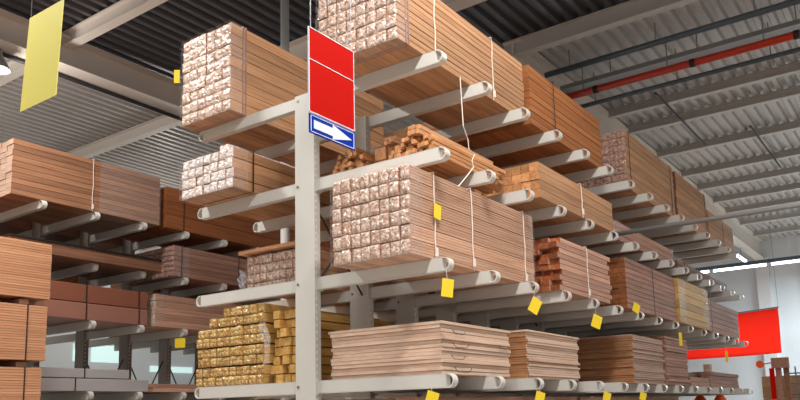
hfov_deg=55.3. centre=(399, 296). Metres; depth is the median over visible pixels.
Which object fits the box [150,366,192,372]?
window
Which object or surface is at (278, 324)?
stick
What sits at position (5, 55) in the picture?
conduit
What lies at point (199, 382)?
pack
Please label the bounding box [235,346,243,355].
pack
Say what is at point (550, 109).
bundle
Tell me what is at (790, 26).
cable tray
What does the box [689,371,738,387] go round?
bundle
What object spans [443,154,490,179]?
stick
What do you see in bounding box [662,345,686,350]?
sheet
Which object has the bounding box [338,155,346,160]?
stick
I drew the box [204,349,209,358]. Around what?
pack
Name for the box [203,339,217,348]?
pack
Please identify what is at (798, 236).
trim
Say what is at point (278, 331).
stick
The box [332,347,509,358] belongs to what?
sheet
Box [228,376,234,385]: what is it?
pack
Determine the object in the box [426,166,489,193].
stick
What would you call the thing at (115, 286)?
bundle
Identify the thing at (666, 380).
sheet
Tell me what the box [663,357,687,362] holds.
sheet
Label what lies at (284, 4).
drain pipe
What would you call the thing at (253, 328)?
pack
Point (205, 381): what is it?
pack
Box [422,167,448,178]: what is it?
stick
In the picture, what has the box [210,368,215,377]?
pack
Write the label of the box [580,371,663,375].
sheet
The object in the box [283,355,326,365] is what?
stick
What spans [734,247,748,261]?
tube light
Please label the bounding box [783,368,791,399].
board
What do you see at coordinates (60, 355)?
wall
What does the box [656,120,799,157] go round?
trim
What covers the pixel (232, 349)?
pack
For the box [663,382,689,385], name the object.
sheet
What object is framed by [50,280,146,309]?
carton
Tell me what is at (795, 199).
trim
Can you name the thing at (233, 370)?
pack
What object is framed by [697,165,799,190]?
trim
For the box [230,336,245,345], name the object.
pack
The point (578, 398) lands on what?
bundle
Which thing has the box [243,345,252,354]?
pack
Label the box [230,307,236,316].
pack
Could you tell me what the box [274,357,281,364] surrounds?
stick
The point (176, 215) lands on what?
bundle
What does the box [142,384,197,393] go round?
bundle
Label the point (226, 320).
pack
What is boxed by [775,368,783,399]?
board
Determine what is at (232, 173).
bundle
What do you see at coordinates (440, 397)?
bundle
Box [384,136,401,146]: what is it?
bundle
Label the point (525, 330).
sheet
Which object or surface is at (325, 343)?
stick
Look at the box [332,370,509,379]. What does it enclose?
sheet
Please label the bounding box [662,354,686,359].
sheet
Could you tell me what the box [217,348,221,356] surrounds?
pack
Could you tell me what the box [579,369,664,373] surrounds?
sheet
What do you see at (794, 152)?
trim
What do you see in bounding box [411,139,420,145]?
stick
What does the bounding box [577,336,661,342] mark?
sheet
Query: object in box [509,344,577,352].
sheet
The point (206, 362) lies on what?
pack
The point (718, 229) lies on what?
bundle
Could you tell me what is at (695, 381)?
bundle
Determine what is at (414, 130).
bundle
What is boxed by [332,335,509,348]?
sheet
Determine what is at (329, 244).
bundle
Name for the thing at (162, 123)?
beam
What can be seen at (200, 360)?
pack
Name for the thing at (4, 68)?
lamp
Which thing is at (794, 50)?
pipe
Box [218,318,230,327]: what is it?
pack
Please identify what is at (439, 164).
stick
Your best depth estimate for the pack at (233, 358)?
6.18 m
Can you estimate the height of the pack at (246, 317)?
0.072 m
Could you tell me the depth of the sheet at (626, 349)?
8.29 m
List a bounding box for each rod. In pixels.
[654,92,705,144]
[749,125,780,167]
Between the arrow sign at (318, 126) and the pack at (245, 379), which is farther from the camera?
the pack at (245, 379)
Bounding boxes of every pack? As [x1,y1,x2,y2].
[0,236,51,302]
[0,302,47,363]
[0,367,41,399]
[26,367,128,379]
[40,378,147,393]
[196,340,209,348]
[196,369,202,377]
[196,378,203,386]
[198,331,204,339]
[198,350,205,358]
[198,359,213,368]
[202,358,220,367]
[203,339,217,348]
[203,369,213,377]
[203,378,208,386]
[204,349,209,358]
[205,330,212,338]
[208,378,215,386]
[209,319,221,328]
[210,329,216,338]
[210,338,225,347]
[210,349,220,357]
[210,358,224,367]
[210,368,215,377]
[215,368,222,376]
[216,377,221,385]
[217,328,223,337]
[217,338,226,346]
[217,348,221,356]
[217,357,233,366]
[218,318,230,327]
[222,347,230,356]
[222,367,229,376]
[222,377,227,385]
[223,328,232,336]
[223,337,235,346]
[223,357,238,366]
[224,308,230,317]
[224,317,235,326]
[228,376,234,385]
[229,367,236,375]
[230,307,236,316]
[230,316,241,325]
[230,327,236,335]
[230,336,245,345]
[230,347,237,355]
[230,356,247,365]
[235,326,243,335]
[235,335,247,345]
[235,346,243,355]
[235,376,241,384]
[236,306,242,315]
[236,356,251,365]
[237,315,247,325]
[237,366,244,375]
[242,305,249,314]
[242,375,249,384]
[243,335,255,344]
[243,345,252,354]
[243,366,250,374]
[244,314,253,324]
[244,325,250,334]
[244,355,262,364]
[249,304,257,313]
[249,345,256,353]
[249,354,273,364]
[249,375,255,383]
[250,314,267,323]
[250,324,258,333]
[250,334,274,344]
[250,365,260,374]
[256,312,275,323]
[256,333,278,343]
[256,344,276,353]
[256,374,274,383]
[257,323,277,333]
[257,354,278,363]
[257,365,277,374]
[258,303,378,319]
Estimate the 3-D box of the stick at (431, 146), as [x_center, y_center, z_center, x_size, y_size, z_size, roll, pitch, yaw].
[0.495,-0.991,5.707,0.030,0.030,0.960,-7,-11,35]
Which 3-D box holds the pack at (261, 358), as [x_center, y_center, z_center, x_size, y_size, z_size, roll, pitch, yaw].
[-0.664,0.570,6.605,0.075,0.072,1.516,-7,-11,35]
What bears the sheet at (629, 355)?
on the sheet at (632, 357)
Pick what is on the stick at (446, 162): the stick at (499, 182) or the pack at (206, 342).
the stick at (499, 182)
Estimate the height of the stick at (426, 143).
0.030 m
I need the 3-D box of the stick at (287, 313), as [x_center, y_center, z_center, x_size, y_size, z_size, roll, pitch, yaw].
[-0.498,0.213,6.484,0.066,0.063,1.300,-7,-11,35]
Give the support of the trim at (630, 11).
attached to the ceiling
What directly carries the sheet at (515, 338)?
on the sheet at (521, 340)
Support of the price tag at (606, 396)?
hanging from the rack at (559, 315)
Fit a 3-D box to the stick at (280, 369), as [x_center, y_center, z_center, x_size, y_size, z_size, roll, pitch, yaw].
[-0.554,0.636,6.421,0.066,0.063,1.300,-7,-11,35]
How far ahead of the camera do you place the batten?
6.38 m
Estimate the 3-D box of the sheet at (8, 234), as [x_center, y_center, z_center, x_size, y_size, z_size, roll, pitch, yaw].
[-3.932,-0.491,9.035,1.020,0.019,1.910,-7,-11,35]
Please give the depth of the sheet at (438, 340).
5.35 m
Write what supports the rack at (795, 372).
on the floor
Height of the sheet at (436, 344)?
0.023 m
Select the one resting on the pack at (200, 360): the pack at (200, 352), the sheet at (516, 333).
the pack at (200, 352)
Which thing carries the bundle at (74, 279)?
on the rack at (126, 341)
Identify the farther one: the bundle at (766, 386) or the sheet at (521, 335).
the bundle at (766, 386)
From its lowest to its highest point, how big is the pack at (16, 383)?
0.566 m
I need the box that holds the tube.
[613,202,799,236]
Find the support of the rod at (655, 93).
attached to the trim at (791, 68)
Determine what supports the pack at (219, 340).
on the pack at (219, 351)
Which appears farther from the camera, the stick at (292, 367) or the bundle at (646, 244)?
the bundle at (646, 244)
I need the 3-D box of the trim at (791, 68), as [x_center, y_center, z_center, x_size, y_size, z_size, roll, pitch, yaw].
[7.989,-3.885,11.130,10.200,0.150,0.120,-7,-11,35]
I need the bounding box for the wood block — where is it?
[703,364,711,371]
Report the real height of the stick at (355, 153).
0.032 m
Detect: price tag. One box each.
[174,70,179,82]
[175,338,184,347]
[426,387,438,399]
[434,202,440,220]
[441,270,453,297]
[528,296,541,314]
[535,389,545,399]
[591,309,602,329]
[603,391,610,399]
[632,302,639,313]
[639,391,646,399]
[678,329,682,345]
[725,344,728,361]
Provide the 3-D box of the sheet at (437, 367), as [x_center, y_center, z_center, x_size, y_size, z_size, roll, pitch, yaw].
[0.163,0.575,5.692,0.955,0.023,0.960,-7,-11,35]
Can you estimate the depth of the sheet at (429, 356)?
5.33 m
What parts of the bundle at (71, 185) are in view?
cord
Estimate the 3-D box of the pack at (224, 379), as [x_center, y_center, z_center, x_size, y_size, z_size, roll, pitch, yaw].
[-0.984,0.771,6.801,0.075,0.072,1.516,-7,-11,35]
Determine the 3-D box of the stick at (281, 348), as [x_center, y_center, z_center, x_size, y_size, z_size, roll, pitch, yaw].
[-0.535,0.499,6.468,0.066,0.063,1.300,-7,-11,35]
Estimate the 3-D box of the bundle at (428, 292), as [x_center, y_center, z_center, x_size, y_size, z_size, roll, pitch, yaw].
[0.638,0.110,8.833,1.039,0.374,2.312,-7,-11,35]
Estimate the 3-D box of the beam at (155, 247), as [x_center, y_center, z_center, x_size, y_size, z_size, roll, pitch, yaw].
[-3.987,-2.014,19.105,7.800,0.800,0.300,-7,-11,35]
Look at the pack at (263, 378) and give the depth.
5.98 m
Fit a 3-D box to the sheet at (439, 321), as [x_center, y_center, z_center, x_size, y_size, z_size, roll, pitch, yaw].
[0.158,0.275,5.748,0.989,0.020,0.985,-7,-11,35]
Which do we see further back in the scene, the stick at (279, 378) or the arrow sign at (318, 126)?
the stick at (279, 378)
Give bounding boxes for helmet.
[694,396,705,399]
[714,395,725,399]
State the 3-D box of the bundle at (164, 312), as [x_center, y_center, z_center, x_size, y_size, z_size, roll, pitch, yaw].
[-2.873,0.323,10.551,1.022,0.421,1.983,-7,-11,35]
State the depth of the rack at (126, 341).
9.97 m
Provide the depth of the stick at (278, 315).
5.97 m
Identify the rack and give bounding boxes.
[0,200,346,399]
[194,49,752,399]
[790,366,799,399]
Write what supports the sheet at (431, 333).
on the sheet at (443, 337)
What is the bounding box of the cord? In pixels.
[458,77,474,186]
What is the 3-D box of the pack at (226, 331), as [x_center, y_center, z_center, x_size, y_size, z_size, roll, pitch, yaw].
[-0.994,0.376,6.864,0.075,0.072,1.516,-7,-11,35]
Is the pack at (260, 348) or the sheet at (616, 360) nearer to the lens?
the pack at (260, 348)
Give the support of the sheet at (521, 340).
on the sheet at (527, 342)
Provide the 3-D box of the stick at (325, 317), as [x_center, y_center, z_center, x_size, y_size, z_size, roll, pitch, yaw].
[-0.448,0.204,6.431,0.066,0.063,1.300,-7,-11,35]
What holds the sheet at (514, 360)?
on the sheet at (521, 362)
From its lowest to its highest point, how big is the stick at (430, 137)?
0.030 m
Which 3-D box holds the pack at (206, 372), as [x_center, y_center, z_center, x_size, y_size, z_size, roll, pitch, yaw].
[-1.177,0.722,6.952,0.075,0.072,1.516,-7,-11,35]
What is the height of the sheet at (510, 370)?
0.018 m
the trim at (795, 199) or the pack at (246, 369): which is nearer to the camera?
the pack at (246, 369)
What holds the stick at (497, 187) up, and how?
on the rack at (559, 315)
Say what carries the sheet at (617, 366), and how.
on the sheet at (620, 368)
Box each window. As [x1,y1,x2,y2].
[73,344,74,360]
[91,346,118,362]
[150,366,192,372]
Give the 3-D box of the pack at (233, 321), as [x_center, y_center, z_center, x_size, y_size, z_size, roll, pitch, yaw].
[-0.925,0.283,6.834,0.075,0.072,1.516,-7,-11,35]
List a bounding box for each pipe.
[280,0,289,399]
[544,0,799,77]
[566,15,799,98]
[580,22,799,107]
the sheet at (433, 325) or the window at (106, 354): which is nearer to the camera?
the sheet at (433, 325)
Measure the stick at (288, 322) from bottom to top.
0.063 m
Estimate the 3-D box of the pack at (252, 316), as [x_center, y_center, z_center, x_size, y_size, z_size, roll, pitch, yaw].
[-0.736,0.257,6.689,0.075,0.072,1.516,-7,-11,35]
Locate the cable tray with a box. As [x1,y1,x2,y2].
[560,5,799,93]
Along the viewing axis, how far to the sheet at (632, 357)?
8.32 m
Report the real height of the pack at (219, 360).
0.072 m
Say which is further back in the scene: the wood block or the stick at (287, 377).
the wood block
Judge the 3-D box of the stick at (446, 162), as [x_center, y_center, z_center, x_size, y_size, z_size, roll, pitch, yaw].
[0.489,-0.952,5.746,0.030,0.030,0.960,-7,-11,35]
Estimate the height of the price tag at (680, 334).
0.210 m
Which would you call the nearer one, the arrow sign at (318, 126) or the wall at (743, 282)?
the arrow sign at (318, 126)
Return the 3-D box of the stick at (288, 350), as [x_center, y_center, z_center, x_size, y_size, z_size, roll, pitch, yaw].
[-0.494,0.488,6.406,0.066,0.063,1.300,-7,-11,35]
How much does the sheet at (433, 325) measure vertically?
0.023 m
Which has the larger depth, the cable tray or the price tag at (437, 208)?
the cable tray
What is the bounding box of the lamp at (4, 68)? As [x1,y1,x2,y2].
[0,48,10,74]
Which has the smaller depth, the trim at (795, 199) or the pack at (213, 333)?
the pack at (213, 333)
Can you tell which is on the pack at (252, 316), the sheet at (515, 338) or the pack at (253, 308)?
the pack at (253, 308)
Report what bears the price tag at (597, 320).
hanging from the rack at (559, 315)
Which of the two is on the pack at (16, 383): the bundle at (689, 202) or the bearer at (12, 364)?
the bearer at (12, 364)
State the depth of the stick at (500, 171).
5.84 m
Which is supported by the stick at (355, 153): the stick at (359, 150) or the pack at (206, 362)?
the stick at (359, 150)
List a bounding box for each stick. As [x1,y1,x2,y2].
[271,366,279,374]
[273,311,289,319]
[274,320,285,328]
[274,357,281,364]
[275,339,279,347]
[275,348,282,356]
[276,365,289,373]
[276,374,284,382]
[277,329,285,337]
[279,338,285,346]
[280,328,292,336]
[280,347,285,355]
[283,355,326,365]
[284,337,295,345]
[284,346,323,356]
[284,374,291,381]
[285,310,294,319]
[286,320,293,327]
[289,364,334,373]
[290,309,394,326]
[291,319,349,331]
[291,328,332,339]
[292,355,331,365]
[292,374,332,381]
[293,337,331,347]
[293,346,334,356]
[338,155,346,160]
[348,161,355,166]
[349,152,357,158]
[353,147,374,155]
[353,151,361,157]
[359,154,374,162]
[363,152,374,158]
[398,148,405,152]
[400,143,407,148]
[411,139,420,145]
[419,168,445,178]
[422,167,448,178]
[424,140,429,145]
[426,146,504,185]
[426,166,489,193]
[428,133,505,174]
[428,135,497,171]
[429,144,498,180]
[429,165,492,193]
[430,140,498,176]
[433,164,486,188]
[437,163,499,191]
[440,162,501,189]
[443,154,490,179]
[444,161,496,185]
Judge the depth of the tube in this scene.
7.51 m
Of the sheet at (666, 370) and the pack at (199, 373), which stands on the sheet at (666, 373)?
the sheet at (666, 370)
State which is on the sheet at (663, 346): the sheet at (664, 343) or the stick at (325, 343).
the sheet at (664, 343)
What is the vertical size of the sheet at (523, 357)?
0.018 m
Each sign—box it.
[307,0,354,131]
[309,113,354,150]
[769,368,776,398]
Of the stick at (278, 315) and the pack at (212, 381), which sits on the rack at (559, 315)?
the pack at (212, 381)
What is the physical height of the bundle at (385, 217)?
0.620 m
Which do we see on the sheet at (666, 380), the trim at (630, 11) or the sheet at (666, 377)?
the sheet at (666, 377)
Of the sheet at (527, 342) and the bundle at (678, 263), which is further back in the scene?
the bundle at (678, 263)
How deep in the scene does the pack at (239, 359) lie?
6.13 m
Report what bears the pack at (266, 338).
on the pack at (260, 348)
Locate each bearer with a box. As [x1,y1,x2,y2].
[0,362,24,367]
[4,299,28,304]
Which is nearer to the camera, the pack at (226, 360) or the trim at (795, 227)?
the pack at (226, 360)
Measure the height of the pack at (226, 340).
0.072 m
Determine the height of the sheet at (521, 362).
0.018 m
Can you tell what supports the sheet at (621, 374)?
on the sheet at (623, 376)
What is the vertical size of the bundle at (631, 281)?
0.555 m
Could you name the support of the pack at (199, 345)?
on the pack at (200, 352)
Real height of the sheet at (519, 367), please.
0.018 m
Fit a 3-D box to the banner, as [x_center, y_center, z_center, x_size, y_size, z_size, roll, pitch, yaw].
[9.216,-0.088,23.443,4.273,4.011,0.110,-7,-11,35]
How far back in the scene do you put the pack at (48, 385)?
8.70 m
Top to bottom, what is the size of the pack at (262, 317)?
0.072 m
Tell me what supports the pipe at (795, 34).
hanging from the ceiling
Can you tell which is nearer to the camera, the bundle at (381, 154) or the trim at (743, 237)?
the bundle at (381, 154)
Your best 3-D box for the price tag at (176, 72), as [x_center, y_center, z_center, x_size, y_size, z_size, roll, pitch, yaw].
[-1.933,-1.904,6.618,0.050,0.120,0.003,-2,-9,1]
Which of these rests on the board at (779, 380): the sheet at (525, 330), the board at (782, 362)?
the board at (782, 362)
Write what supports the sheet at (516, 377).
on the rack at (559, 315)
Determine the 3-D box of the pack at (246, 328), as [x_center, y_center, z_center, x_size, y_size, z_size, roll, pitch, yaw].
[-0.793,0.352,6.736,0.075,0.072,1.516,-7,-11,35]
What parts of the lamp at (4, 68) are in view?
bulb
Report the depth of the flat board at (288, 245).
6.29 m
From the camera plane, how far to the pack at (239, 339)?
6.14 m
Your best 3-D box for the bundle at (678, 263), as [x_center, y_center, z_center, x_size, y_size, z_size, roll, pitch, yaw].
[4.152,-0.243,11.305,0.704,0.126,2.711,-7,-11,35]
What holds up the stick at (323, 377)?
on the rack at (559, 315)
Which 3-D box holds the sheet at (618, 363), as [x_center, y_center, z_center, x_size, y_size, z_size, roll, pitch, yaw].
[2.397,0.820,8.778,0.930,0.020,1.050,-7,-11,35]
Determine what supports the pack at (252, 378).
on the rack at (559, 315)
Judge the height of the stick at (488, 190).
0.030 m
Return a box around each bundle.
[0,138,159,233]
[0,219,122,249]
[54,276,94,282]
[111,283,195,298]
[118,187,294,259]
[126,245,248,294]
[134,294,243,337]
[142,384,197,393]
[182,22,383,176]
[182,147,332,230]
[247,249,427,305]
[318,0,524,138]
[320,240,332,248]
[332,164,534,290]
[348,396,576,399]
[374,292,468,312]
[375,145,481,194]
[384,123,438,138]
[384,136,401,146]
[408,124,492,164]
[452,65,601,174]
[475,237,611,305]
[481,161,613,239]
[575,129,674,223]
[577,397,673,399]
[582,220,672,265]
[594,257,676,321]
[649,171,707,245]
[655,260,726,289]
[664,210,733,259]
[674,278,712,331]
[688,377,709,386]
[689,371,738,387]
[703,300,738,339]
[761,375,799,399]
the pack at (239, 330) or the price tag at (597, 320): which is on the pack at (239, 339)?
the pack at (239, 330)
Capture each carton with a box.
[28,299,146,330]
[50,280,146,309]
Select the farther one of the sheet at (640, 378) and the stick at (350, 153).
the sheet at (640, 378)
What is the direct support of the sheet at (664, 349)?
on the sheet at (664, 352)
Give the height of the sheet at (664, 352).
0.034 m
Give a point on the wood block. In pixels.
(706, 367)
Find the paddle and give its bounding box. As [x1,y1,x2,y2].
[756,361,770,367]
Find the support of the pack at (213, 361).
on the pack at (212, 371)
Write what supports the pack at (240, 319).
on the pack at (239, 330)
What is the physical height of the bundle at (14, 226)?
0.597 m
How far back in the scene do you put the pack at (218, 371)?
6.24 m
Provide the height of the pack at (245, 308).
0.072 m
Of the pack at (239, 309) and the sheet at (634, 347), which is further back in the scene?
the sheet at (634, 347)
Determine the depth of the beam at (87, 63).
11.21 m
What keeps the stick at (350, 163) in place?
on the stick
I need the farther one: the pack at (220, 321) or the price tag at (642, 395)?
the price tag at (642, 395)
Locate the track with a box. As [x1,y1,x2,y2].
[695,255,799,272]
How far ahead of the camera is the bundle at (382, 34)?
5.68 m
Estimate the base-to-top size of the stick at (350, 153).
0.032 m
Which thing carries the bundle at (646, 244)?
on the rack at (559, 315)
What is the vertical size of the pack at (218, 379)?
0.072 m
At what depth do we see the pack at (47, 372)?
8.62 m
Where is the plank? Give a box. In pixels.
[688,372,696,376]
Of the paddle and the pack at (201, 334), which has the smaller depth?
the pack at (201, 334)
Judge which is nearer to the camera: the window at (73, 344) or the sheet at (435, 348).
the sheet at (435, 348)
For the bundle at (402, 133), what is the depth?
8.09 m
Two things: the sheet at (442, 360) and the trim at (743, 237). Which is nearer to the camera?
the sheet at (442, 360)
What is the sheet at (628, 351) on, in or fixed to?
on the sheet at (629, 352)
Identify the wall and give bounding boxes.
[25,242,347,399]
[676,234,799,399]
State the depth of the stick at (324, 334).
6.12 m
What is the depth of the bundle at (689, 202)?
11.01 m
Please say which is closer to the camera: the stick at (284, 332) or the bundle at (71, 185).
the stick at (284, 332)
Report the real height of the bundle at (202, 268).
0.411 m
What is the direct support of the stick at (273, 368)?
on the stick
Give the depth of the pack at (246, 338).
6.11 m
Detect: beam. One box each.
[0,0,167,86]
[0,8,182,116]
[66,115,181,158]
[139,176,322,252]
[179,0,486,107]
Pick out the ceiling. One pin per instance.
(702, 12)
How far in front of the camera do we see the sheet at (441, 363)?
5.33 m
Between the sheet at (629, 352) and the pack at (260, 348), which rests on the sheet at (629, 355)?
the sheet at (629, 352)
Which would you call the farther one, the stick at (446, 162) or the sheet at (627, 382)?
the sheet at (627, 382)
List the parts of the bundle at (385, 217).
cord, cord, cord, cord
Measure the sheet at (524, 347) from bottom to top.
0.018 m
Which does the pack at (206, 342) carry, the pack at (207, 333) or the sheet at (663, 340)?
the pack at (207, 333)
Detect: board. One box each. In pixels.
[238,241,334,256]
[771,357,789,367]
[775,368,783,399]
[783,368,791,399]
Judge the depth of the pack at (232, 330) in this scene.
6.22 m
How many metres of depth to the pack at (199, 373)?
6.38 m
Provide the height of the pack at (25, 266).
0.553 m
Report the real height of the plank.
0.060 m
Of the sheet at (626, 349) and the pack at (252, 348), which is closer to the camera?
the pack at (252, 348)
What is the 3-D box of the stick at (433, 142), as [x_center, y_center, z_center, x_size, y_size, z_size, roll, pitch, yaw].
[0.501,-1.021,5.721,0.030,0.030,0.960,-7,-11,35]
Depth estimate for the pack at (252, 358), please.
6.04 m
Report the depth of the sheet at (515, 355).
6.35 m
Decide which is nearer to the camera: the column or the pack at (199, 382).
the pack at (199, 382)
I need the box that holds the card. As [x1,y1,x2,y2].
[20,0,63,111]
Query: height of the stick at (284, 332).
0.063 m
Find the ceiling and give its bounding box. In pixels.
[0,0,799,239]
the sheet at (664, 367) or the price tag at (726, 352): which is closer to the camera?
the sheet at (664, 367)
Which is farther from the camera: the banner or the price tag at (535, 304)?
the banner
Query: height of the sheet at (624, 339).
0.020 m
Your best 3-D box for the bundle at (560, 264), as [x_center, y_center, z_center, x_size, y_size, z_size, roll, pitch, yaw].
[1.394,-0.180,7.388,0.902,0.494,1.310,-7,-11,35]
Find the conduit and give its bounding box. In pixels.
[2,52,181,120]
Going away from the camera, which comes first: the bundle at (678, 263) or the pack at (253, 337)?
the pack at (253, 337)
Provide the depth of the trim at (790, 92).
13.93 m
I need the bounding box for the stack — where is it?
[6,235,160,278]
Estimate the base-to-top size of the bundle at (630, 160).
0.714 m
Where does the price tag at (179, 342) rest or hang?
hanging from the rack at (126, 341)
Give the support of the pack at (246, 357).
on the pack at (246, 369)
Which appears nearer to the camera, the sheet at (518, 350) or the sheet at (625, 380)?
the sheet at (518, 350)
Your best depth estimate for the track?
19.16 m
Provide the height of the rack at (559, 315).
4.072 m
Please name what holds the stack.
on the rack at (126, 341)
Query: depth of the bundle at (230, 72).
6.56 m
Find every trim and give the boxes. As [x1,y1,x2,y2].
[502,0,699,57]
[503,39,763,258]
[608,61,799,118]
[627,85,799,134]
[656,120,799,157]
[680,147,799,177]
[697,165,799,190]
[712,182,799,203]
[725,196,799,213]
[739,211,799,225]
[753,225,799,236]
[796,235,799,265]
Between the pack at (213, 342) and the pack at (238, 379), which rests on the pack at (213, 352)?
the pack at (213, 342)
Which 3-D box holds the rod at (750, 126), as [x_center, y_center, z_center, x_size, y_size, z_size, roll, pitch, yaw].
[7.598,-3.066,15.833,0.040,0.035,3.200,-7,-11,35]
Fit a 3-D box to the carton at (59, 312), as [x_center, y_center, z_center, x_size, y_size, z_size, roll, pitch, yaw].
[-3.891,0.242,9.123,1.014,0.198,1.320,-7,-11,35]
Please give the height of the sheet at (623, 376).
0.020 m
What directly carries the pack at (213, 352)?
on the pack at (213, 361)
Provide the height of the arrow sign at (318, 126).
0.097 m
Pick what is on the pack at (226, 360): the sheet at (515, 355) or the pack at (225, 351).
the pack at (225, 351)
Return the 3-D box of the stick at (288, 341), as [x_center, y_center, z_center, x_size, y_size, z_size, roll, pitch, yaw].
[-0.490,0.419,6.424,0.066,0.063,1.300,-7,-11,35]
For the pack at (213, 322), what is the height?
0.072 m
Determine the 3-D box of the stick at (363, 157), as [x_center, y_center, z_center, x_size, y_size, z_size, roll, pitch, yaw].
[-0.045,-0.999,6.044,0.032,0.032,0.840,-7,-11,35]
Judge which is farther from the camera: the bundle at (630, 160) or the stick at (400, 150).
the bundle at (630, 160)
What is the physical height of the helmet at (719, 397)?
0.160 m
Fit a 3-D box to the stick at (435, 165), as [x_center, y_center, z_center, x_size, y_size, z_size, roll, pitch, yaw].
[0.413,-0.941,5.807,0.030,0.030,0.960,-7,-11,35]
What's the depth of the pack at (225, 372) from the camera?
6.21 m
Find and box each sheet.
[1,233,161,261]
[328,320,509,334]
[330,324,506,337]
[331,339,507,351]
[331,351,508,362]
[331,355,508,365]
[331,366,508,376]
[332,328,508,341]
[332,332,508,344]
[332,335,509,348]
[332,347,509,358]
[332,358,509,369]
[332,362,509,372]
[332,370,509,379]
[333,343,510,355]
[498,376,578,380]
[507,332,577,341]
[507,334,576,343]
[508,337,577,345]
[508,346,576,354]
[508,369,578,373]
[509,339,578,347]
[509,341,578,349]
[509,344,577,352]
[509,351,577,358]
[509,356,577,362]
[509,359,579,365]
[509,361,577,367]
[509,366,578,371]
[509,371,579,375]
[510,329,578,339]
[510,349,577,356]
[510,354,577,360]
[510,364,579,369]
[510,373,579,378]
[576,377,664,381]
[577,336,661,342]
[577,338,662,344]
[577,340,661,346]
[577,346,662,352]
[577,348,661,353]
[577,350,663,356]
[577,361,662,365]
[578,352,662,357]
[578,354,662,359]
[578,356,664,361]
[578,359,662,363]
[578,363,662,367]
[578,375,664,379]
[579,334,661,341]
[579,342,661,348]
[579,344,662,350]
[579,367,664,371]
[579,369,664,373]
[580,365,662,369]
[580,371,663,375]
[580,373,663,377]
[581,379,663,382]
[604,381,664,384]
[648,336,686,342]
[658,339,685,344]
[662,342,687,348]
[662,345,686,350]
[662,348,687,353]
[662,351,686,356]
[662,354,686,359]
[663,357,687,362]
[663,360,686,365]
[663,363,687,368]
[663,366,687,370]
[663,369,687,373]
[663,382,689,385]
[664,372,688,376]
[664,375,687,379]
[664,379,690,382]
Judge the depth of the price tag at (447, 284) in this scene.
4.96 m
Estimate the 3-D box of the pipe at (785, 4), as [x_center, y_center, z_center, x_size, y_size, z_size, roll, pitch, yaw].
[6.389,-4.082,8.900,10.200,0.344,0.090,-7,-11,35]
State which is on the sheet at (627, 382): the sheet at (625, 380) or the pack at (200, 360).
the sheet at (625, 380)
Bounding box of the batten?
[220,144,294,167]
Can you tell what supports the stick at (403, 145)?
on the stick
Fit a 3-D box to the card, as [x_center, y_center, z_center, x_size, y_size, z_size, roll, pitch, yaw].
[-2.617,-2.938,5.700,0.522,3.150,0.004,-7,-11,35]
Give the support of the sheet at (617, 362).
on the sheet at (618, 363)
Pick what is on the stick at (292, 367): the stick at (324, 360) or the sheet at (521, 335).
the stick at (324, 360)
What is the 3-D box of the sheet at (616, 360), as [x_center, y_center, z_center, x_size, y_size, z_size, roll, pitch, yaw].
[2.396,0.775,8.777,0.930,0.020,1.050,-7,-11,35]
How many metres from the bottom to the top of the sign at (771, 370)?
0.440 m
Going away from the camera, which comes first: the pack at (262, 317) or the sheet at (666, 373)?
the pack at (262, 317)
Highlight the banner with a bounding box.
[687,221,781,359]
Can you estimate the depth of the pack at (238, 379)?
6.10 m
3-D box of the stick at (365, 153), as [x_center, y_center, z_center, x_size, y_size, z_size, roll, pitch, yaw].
[0.061,-1.007,6.231,0.032,0.032,1.140,-7,-11,35]
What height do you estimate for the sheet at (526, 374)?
0.018 m
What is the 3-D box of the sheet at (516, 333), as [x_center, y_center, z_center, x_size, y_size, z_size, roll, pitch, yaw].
[0.971,0.395,6.795,0.850,0.018,1.040,-7,-11,35]
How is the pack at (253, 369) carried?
on the pack at (252, 378)
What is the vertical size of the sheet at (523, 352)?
0.018 m
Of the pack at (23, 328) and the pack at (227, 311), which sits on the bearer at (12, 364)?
the pack at (23, 328)
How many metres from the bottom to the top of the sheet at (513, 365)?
0.018 m
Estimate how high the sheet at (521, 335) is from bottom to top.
0.018 m
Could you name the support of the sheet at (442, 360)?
on the sheet at (441, 363)
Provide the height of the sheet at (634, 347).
0.020 m
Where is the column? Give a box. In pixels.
[755,257,777,375]
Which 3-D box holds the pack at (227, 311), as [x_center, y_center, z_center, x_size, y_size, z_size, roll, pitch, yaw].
[-0.993,0.216,6.888,0.075,0.072,1.516,-7,-11,35]
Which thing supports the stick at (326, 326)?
on the stick at (324, 334)
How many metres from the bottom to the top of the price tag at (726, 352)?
0.310 m
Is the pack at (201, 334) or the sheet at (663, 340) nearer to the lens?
the pack at (201, 334)
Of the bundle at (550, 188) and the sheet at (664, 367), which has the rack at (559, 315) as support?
the bundle at (550, 188)
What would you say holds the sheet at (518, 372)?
on the sheet at (526, 374)
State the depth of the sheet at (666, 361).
9.27 m
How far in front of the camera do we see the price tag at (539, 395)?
5.90 m
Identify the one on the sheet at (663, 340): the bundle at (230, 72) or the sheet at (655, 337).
the sheet at (655, 337)
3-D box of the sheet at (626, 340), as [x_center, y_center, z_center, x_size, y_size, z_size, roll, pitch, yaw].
[2.395,0.581,8.807,0.930,0.020,1.050,-7,-11,35]
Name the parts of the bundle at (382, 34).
cord, cord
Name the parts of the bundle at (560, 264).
cord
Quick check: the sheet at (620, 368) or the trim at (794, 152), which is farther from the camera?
the trim at (794, 152)
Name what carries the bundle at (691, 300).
on the rack at (559, 315)
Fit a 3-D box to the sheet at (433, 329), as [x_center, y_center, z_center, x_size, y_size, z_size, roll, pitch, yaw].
[0.165,0.324,5.738,0.955,0.023,0.960,-7,-11,35]
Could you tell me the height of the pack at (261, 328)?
0.072 m
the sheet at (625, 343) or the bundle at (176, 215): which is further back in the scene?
the bundle at (176, 215)
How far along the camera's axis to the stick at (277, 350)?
6.01 m

